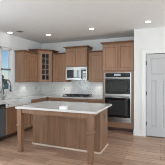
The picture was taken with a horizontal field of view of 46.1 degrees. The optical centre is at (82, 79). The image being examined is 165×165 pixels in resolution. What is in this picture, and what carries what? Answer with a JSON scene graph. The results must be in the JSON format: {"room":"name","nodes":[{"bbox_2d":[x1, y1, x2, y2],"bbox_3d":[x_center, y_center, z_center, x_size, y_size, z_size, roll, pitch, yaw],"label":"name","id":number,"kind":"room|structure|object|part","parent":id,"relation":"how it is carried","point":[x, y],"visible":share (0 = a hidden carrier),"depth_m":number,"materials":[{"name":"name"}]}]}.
{"room":"kitchen","nodes":[
{"label":"kitchen","id":0,"kind":"room"},
{"bbox_2d":[0,32,41,92],"bbox_3d":[-3.458,0.075,2.511,0.150,2.770,10.080,0,0,22],"label":"wall","id":1,"kind":"structure","parent":0,"point":[12,42],"depth_m":5.79,"materials":[{"name":"paint"}]},
{"bbox_2d":[0,47,10,92],"bbox_3d":[-2.381,-0.270,5.198,0.065,1.280,1.270,0,0,22],"label":"window","id":2,"kind":"structure","parent":1,"relation":"in","point":[1,48],"depth_m":5.61,"materials":[{"name":"paint"}]},
{"bbox_3d":[-2.233,-0.578,5.586,0.030,0.585,0.360,0,0,22],"label":"sash","id":3,"kind":"part","parent":2,"relation":"part of","materials":[{"name":"glass"}]},
{"bbox_3d":[-2.219,0.037,5.580,0.030,0.605,0.360,0,0,22],"label":"sash","id":4,"kind":"part","parent":2,"relation":"part of","materials":[{"name":"glass"}]},
{"bbox_2d":[0,82,41,98],"bbox_3d":[-2.081,0.315,5.719,0.010,0.460,3.100,0,0,22],"label":"backsplash","id":5,"kind":"structure","parent":1,"relation":"attached to","point":[26,88],"depth_m":6.24,"materials":[{"name":"grey tile"}]},
{"bbox_2d":[14,50,37,81],"bbox_3d":[-1.735,-0.389,6.061,0.389,0.952,0.716,0,0,22],"label":"upper cabinet","id":6,"kind":"object","parent":1,"relation":"attached to","point":[25,60],"visible":1,"depth_m":5.82,"materials":[{"name":"brown wood"}]},
{"bbox_3d":[-1.735,-0.840,6.061,0.389,0.050,0.716,0,0,22],"label":"crown moulding","id":7,"kind":"part","parent":6,"relation":"part of","materials":[{"name":"brown wood"}]},
{"bbox_3d":[-1.593,-0.361,6.024,0.024,0.848,0.632,0,0,22],"label":"door","id":8,"kind":"part","parent":6,"relation":"part of","materials":[{"name":"brown wood"}]},
{"bbox_2d":[28,49,58,81],"bbox_3d":[-1.320,-0.455,6.650,0.721,1.080,0.796,0,0,22],"label":"upper cabinet","id":9,"kind":"object","parent":1,"relation":"attached to","point":[44,56],"visible":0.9,"depth_m":6.49,"materials":[{"name":"brown wood"}]},
{"bbox_3d":[-1.320,-0.965,6.650,0.721,0.060,0.796,0,0,22],"label":"crown moulding","id":10,"kind":"part","parent":9,"relation":"part of","materials":[{"name":"brown wood"}]},
{"bbox_3d":[-1.242,-0.425,6.451,0.462,1.020,0.020,0,0,-28],"label":"frame","id":11,"kind":"part","parent":9,"relation":"part of","materials":[{"name":"brown wood"}]},
{"bbox_3d":[-1.232,-0.421,6.434,0.402,0.972,0.020,0,0,-28],"label":"door","id":12,"kind":"part","parent":9,"relation":"part of","materials":[{"name":"brown wood"}]},
{"bbox_2d":[0,0,164,43],"bbox_3d":[0.819,-1.360,0.791,9.370,0.100,10.380,0,0,22],"label":"ceiling","id":13,"kind":"structure","parent":0,"point":[65,20],"depth_m":4.17,"materials":[{"name":"paint"}]},
{"bbox_2d":[0,128,164,164],"bbox_3d":[0.819,1.510,0.791,9.370,0.100,10.380,0,0,22],"label":"floor","id":14,"kind":"structure","parent":0,"point":[123,147],"depth_m":3.82,"materials":[{"name":"brown wood"}]},
{"bbox_2d":[0,104,4,140],"bbox_3d":[-2.209,1.024,4.463,0.631,0.872,0.596,0,0,22],"label":"dishwasher","id":15,"kind":"object","parent":14,"relation":"on","point":[2,106],"visible":1,"depth_m":4.55,"materials":[{"name":"grey metal"}]},
{"bbox_2d":[2,104,29,139],"bbox_3d":[-1.952,1.073,5.201,0.629,0.775,0.945,0,0,22],"label":"base cabinet","id":16,"kind":"object","parent":14,"relation":"on","point":[11,112],"visible":0.54,"depth_m":4.88,"materials":[{"name":"brown wood"}]},
{"bbox_3d":[-1.756,1.018,4.877,0.024,0.635,0.450,0,0,22],"label":"door","id":17,"kind":"part","parent":16,"relation":"part of","materials":[{"name":"brown wood"}]},
{"bbox_3d":[-1.586,1.018,5.299,0.024,0.635,0.450,0,0,22],"label":"door","id":18,"kind":"part","parent":16,"relation":"part of","materials":[{"name":"brown wood"}]},
{"bbox_2d":[28,98,46,129],"bbox_3d":[-1.612,1.022,6.045,0.629,0.875,0.865,0,0,22],"label":"base cabinet","id":19,"kind":"object","parent":14,"relation":"on","point":[39,99],"visible":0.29,"depth_m":5.68,"materials":[{"name":"brown wood"}]},
{"bbox_3d":[-1.409,1.045,5.739,0.024,0.580,0.410,0,0,22],"label":"door","id":20,"kind":"part","parent":19,"relation":"part of","materials":[{"name":"brown wood"}]},
{"bbox_3d":[-1.331,0.670,5.932,0.024,0.140,0.825,0,0,22],"label":"drawer","id":21,"kind":"part","parent":19,"relation":"part of","materials":[{"name":"brown wood"}]},
{"bbox_2d":[48,97,60,100],"bbox_3d":[-0.800,1.022,6.530,0.485,0.875,0.629,0,0,22],"label":"base cabinet","id":22,"kind":"object","parent":14,"relation":"on","point":[49,98],"visible":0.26,"depth_m":6.25,"materials":[{"name":"brown wood"}]},
{"bbox_3d":[-0.912,0.670,6.249,0.445,0.140,0.024,0,0,22],"label":"drawer","id":23,"kind":"part","parent":22,"relation":"part of","materials":[{"name":"brown wood"}]},
{"bbox_2d":[16,109,107,164],"bbox_3d":[-0.377,1.022,4.105,1.647,0.876,1.133,0,0,22],"label":"kitchen island","id":24,"kind":"object","parent":14,"relation":"on","point":[84,132],"visible":0.87,"depth_m":3.99,"materials":[{"name":"brown wood"}]},
{"bbox_3d":[-1.246,1.022,3.912,0.100,0.876,0.100,0,0,22],"label":"leg","id":25,"kind":"part","parent":24,"relation":"part of","materials":[{"name":"brown wood"}]},
{"bbox_3d":[-0.757,1.022,4.266,0.793,0.876,0.012,0,0,22],"label":"panel","id":26,"kind":"part","parent":24,"relation":"part of","materials":[{"name":"brown wood"}]},
{"bbox_3d":[-0.561,0.627,3.611,1.396,0.086,0.023,0,0,22],"label":"apron rail","id":27,"kind":"part","parent":24,"relation":"part of","materials":[{"name":"brown wood"}]},
{"bbox_2d":[15,101,111,113],"bbox_3d":[-0.346,0.564,4.105,1.705,0.038,1.160,0,0,22],"label":"island countertop","id":28,"kind":"structure","parent":24,"relation":"on","point":[74,107],"depth_m":3.90,"materials":[{"name":"white stone"}]},
{"bbox_3d":[-0.288,1.445,4.363,1.618,0.030,0.589,0,0,22],"label":"shoe moulding","id":29,"kind":"part","parent":24,"relation":"part of","materials":[{"name":"white wood"}]},
{"bbox_3d":[-0.017,1.022,3.969,0.793,0.876,0.012,0,0,22],"label":"panel","id":30,"kind":"part","parent":24,"relation":"part of","materials":[{"name":"brown wood"}]},
{"bbox_3d":[0.141,1.022,3.354,0.100,0.876,0.100,0,0,22],"label":"leg","id":31,"kind":"part","parent":24,"relation":"part of","materials":[{"name":"brown wood"}]},
{"bbox_3d":[0.450,1.022,4.085,0.012,0.876,0.553,0,0,22],"label":"panel","id":32,"kind":"part","parent":24,"relation":"part of","materials":[{"name":"brown wood"}]},
{"bbox_2d":[61,98,87,102],"bbox_3d":[-0.155,1.022,6.271,0.895,0.875,0.629,0,0,22],"label":"base cabinet","id":33,"kind":"object","parent":14,"relation":"on","point":[62,99],"visible":0.18,"depth_m":5.99,"materials":[{"name":"brown wood"}]},
{"bbox_2d":[88,99,102,102],"bbox_3d":[0.483,1.022,6.014,0.470,0.875,0.629,0,0,22],"label":"base cabinet","id":34,"kind":"object","parent":14,"relation":"on","point":[89,100],"visible":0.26,"depth_m":5.73,"materials":[{"name":"brown wood"}]},
{"bbox_2d":[0,94,102,104],"bbox_3d":[-0.923,0.565,5.252,2.506,0.039,3.098,0,0,22],"label":"countertop","id":35,"kind":"structure","parent":34,"relation":"on","point":[31,97],"depth_m":5.91,"materials":[{"name":"white stone"}]},
{"bbox_2d":[2,79,11,98],"bbox_3d":[-2.037,0.272,5.292,0.307,0.547,0.135,0,0,22],"label":"faucet","id":36,"kind":"object","parent":35,"relation":"on","point":[6,79],"visible":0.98,"depth_m":5.28,"materials":[{"name":"silver metal"}]},
{"bbox_2d":[0,99,30,107],"bbox_3d":[-1.881,0.621,5.170,0.526,0.118,0.940,0,0,22],"label":"sink","id":37,"kind":"object","parent":35,"relation":"in","point":[11,102],"visible":0.96,"depth_m":5.25,"materials":[{"name":"stone"}]},
{"bbox_2d":[63,94,91,96],"bbox_3d":[-0.160,0.517,6.251,0.830,0.055,0.500,0,0,22],"label":"cooktop","id":38,"kind":"object","parent":35,"relation":"in","point":[67,95],"visible":0.98,"depth_m":6.12,"materials":[{"name":"black metal"}]},
{"bbox_2d":[100,40,133,131],"bbox_3d":[1.081,0.198,5.739,0.955,2.525,0.694,0,0,22],"label":"tall cabinet","id":39,"kind":"object","parent":14,"relation":"on","point":[118,56],"visible":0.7,"depth_m":5.42,"materials":[{"name":"brown wood"}]},
{"bbox_3d":[0.797,-0.621,5.531,0.420,0.718,0.024,0,0,22],"label":"door","id":40,"kind":"part","parent":39,"relation":"part of","materials":[{"name":"brown wood"}]},
{"bbox_3d":[1.081,-1.035,5.739,0.955,0.060,0.694,0,0,22],"label":"crown moulding","id":41,"kind":"part","parent":39,"relation":"part of","materials":[{"name":"brown wood"}]},
{"bbox_2d":[104,72,130,122],"bbox_3d":[1.077,0.505,5.690,0.759,1.396,0.648,0,0,22],"label":"double oven","id":42,"kind":"object","parent":39,"relation":"in","point":[117,86],"visible":0.84,"depth_m":5.43,"materials":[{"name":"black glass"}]},
{"bbox_3d":[0.982,0.811,5.457,0.701,0.668,0.028,0,0,22],"label":"oven door","id":43,"kind":"part","parent":42,"relation":"part of","materials":[{"name":"black glass"}]},
{"bbox_3d":[0.981,0.796,5.456,0.701,0.548,0.030,0,0,22],"label":"glass","id":44,"kind":"part","parent":42,"relation":"part of","materials":[{"name":"black glass"}]},
{"bbox_3d":[0.982,0.203,5.457,0.701,0.533,0.028,0,0,22],"label":"oven door","id":45,"kind":"part","parent":42,"relation":"part of","materials":[{"name":"black glass"}]},
{"bbox_3d":[0.981,0.201,5.456,0.701,0.418,0.030,0,0,22],"label":"glass","id":46,"kind":"part","parent":42,"relation":"part of","materials":[{"name":"black glass"}]},
{"bbox_3d":[0.984,-0.123,5.464,0.705,0.107,0.015,0,0,22],"label":"control panel","id":47,"kind":"part","parent":42,"relation":"part of","materials":[{"name":"black glass"}]},
{"bbox_3d":[0.992,1.282,5.477,0.765,0.155,0.026,0,0,22],"label":"panel","id":48,"kind":"part","parent":39,"relation":"part of","materials":[{"name":"brown wood"}]},
{"bbox_3d":[1.198,-0.621,5.370,0.420,0.718,0.024,0,0,22],"label":"door","id":49,"kind":"part","parent":39,"relation":"part of","materials":[{"name":"brown wood"}]},
{"bbox_2d":[42,37,133,100],"bbox_3d":[0.085,0.075,6.599,3.675,2.770,0.150,0,0,22],"label":"wall","id":50,"kind":"structure","parent":0,"point":[96,45],"depth_m":6.55,"materials":[{"name":"paint"}]},
{"bbox_2d":[52,52,70,81],"bbox_3d":[-0.709,-0.399,6.623,0.545,0.972,0.389,0,0,22],"label":"upper cabinet","id":51,"kind":"object","parent":50,"relation":"attached to","point":[59,59],"visible":0.83,"depth_m":6.50,"materials":[{"name":"brown wood"}]},
{"bbox_3d":[-0.763,-0.373,6.488,0.497,0.873,0.024,0,0,22],"label":"door","id":52,"kind":"part","parent":51,"relation":"part of","materials":[{"name":"brown wood"}]},
{"bbox_2d":[42,82,102,95],"bbox_3d":[-0.342,0.315,6.684,2.497,0.460,0.010,0,0,22],"label":"backsplash","id":53,"kind":"structure","parent":50,"relation":"attached to","point":[53,88],"depth_m":6.84,"materials":[{"name":"grey tile"}]},
{"bbox_2d":[63,45,92,66],"bbox_3d":[-0.132,-0.725,6.326,0.855,0.640,0.509,0,0,22],"label":"upper cabinet","id":54,"kind":"object","parent":50,"relation":"attached to","point":[76,56],"visible":0.98,"depth_m":6.12,"materials":[{"name":"brown wood"}]},
{"bbox_3d":[-0.371,-0.691,6.201,0.338,0.528,0.024,0,0,22],"label":"door","id":55,"kind":"part","parent":54,"relation":"part of","materials":[{"name":"brown wood"}]},
{"bbox_2d":[66,67,87,79],"bbox_3d":[-0.134,-0.190,6.323,0.731,0.420,0.486,0,0,22],"label":"microwave","id":56,"kind":"object","parent":54,"relation":"attached to","point":[72,73],"visible":0.97,"depth_m":6.13,"materials":[{"name":"silver metal"}]},
{"bbox_3d":[-0.272,-0.165,6.182,0.571,0.360,0.029,0,0,22],"label":"door","id":57,"kind":"part","parent":56,"relation":"part of","materials":[{"name":"silver metal"}]},
{"bbox_3d":[0.066,-0.165,6.047,0.146,0.360,0.027,0,0,22],"label":"control panel","id":58,"kind":"part","parent":56,"relation":"part of","materials":[{"name":"silver metal"}]},
{"bbox_3d":[-0.132,-1.015,6.326,0.855,0.060,0.509,0,0,22],"label":"crown moulding","id":59,"kind":"part","parent":54,"relation":"part of","materials":[{"name":"brown wood"}]},
{"bbox_3d":[-0.047,-0.691,6.071,0.338,0.528,0.024,0,0,22],"label":"door","id":60,"kind":"part","parent":54,"relation":"part of","materials":[{"name":"brown wood"}]},
{"bbox_2d":[71,80,92,95],"bbox_3d":[-0.038,0.278,6.561,0.805,0.535,0.011,0,0,22],"label":"backsplash","id":61,"kind":"structure","parent":50,"relation":"attached to","point":[77,86],"depth_m":6.55,"materials":[{"name":"tile"}]},
{"bbox_2d":[88,50,102,81],"bbox_3d":[0.488,-0.399,6.141,0.545,0.972,0.389,0,0,22],"label":"upper cabinet","id":62,"kind":"object","parent":50,"relation":"attached to","point":[95,58],"visible":0.78,"depth_m":6.02,"materials":[{"name":"brown wood"}]},
{"bbox_2d":[134,27,164,129],"bbox_3d":[4.128,0.075,4.430,5.645,2.770,0.860,0,0,22],"label":"wall","id":63,"kind":"structure","parent":0,"point":[154,37],"depth_m":5.02,"materials":[{"name":"paint"}]},
{"bbox_2d":[133,130,141,135],"bbox_3d":[1.428,1.387,5.038,0.206,0.145,0.026,0,0,22],"label":"baseboard","id":64,"kind":"structure","parent":63,"relation":"attached to","point":[135,132],"depth_m":5.04,"materials":[{"name":"paint"}]},
{"bbox_2d":[141,47,164,136],"bbox_3d":[1.917,0.335,4.837,0.880,2.250,0.034,0,0,22],"label":"trim","id":65,"kind":"structure","parent":63,"relation":"attached to","point":[145,51],"depth_m":4.97,"materials":[{"name":"paint"}]},
{"bbox_2d":[146,54,164,136],"bbox_3d":[1.923,0.400,4.876,0.638,2.080,0.057,0,0,22],"label":"door","id":66,"kind":"structure","parent":63,"relation":"in","point":[155,63],"depth_m":4.90,"materials":[{"name":"paint"}]}
]}

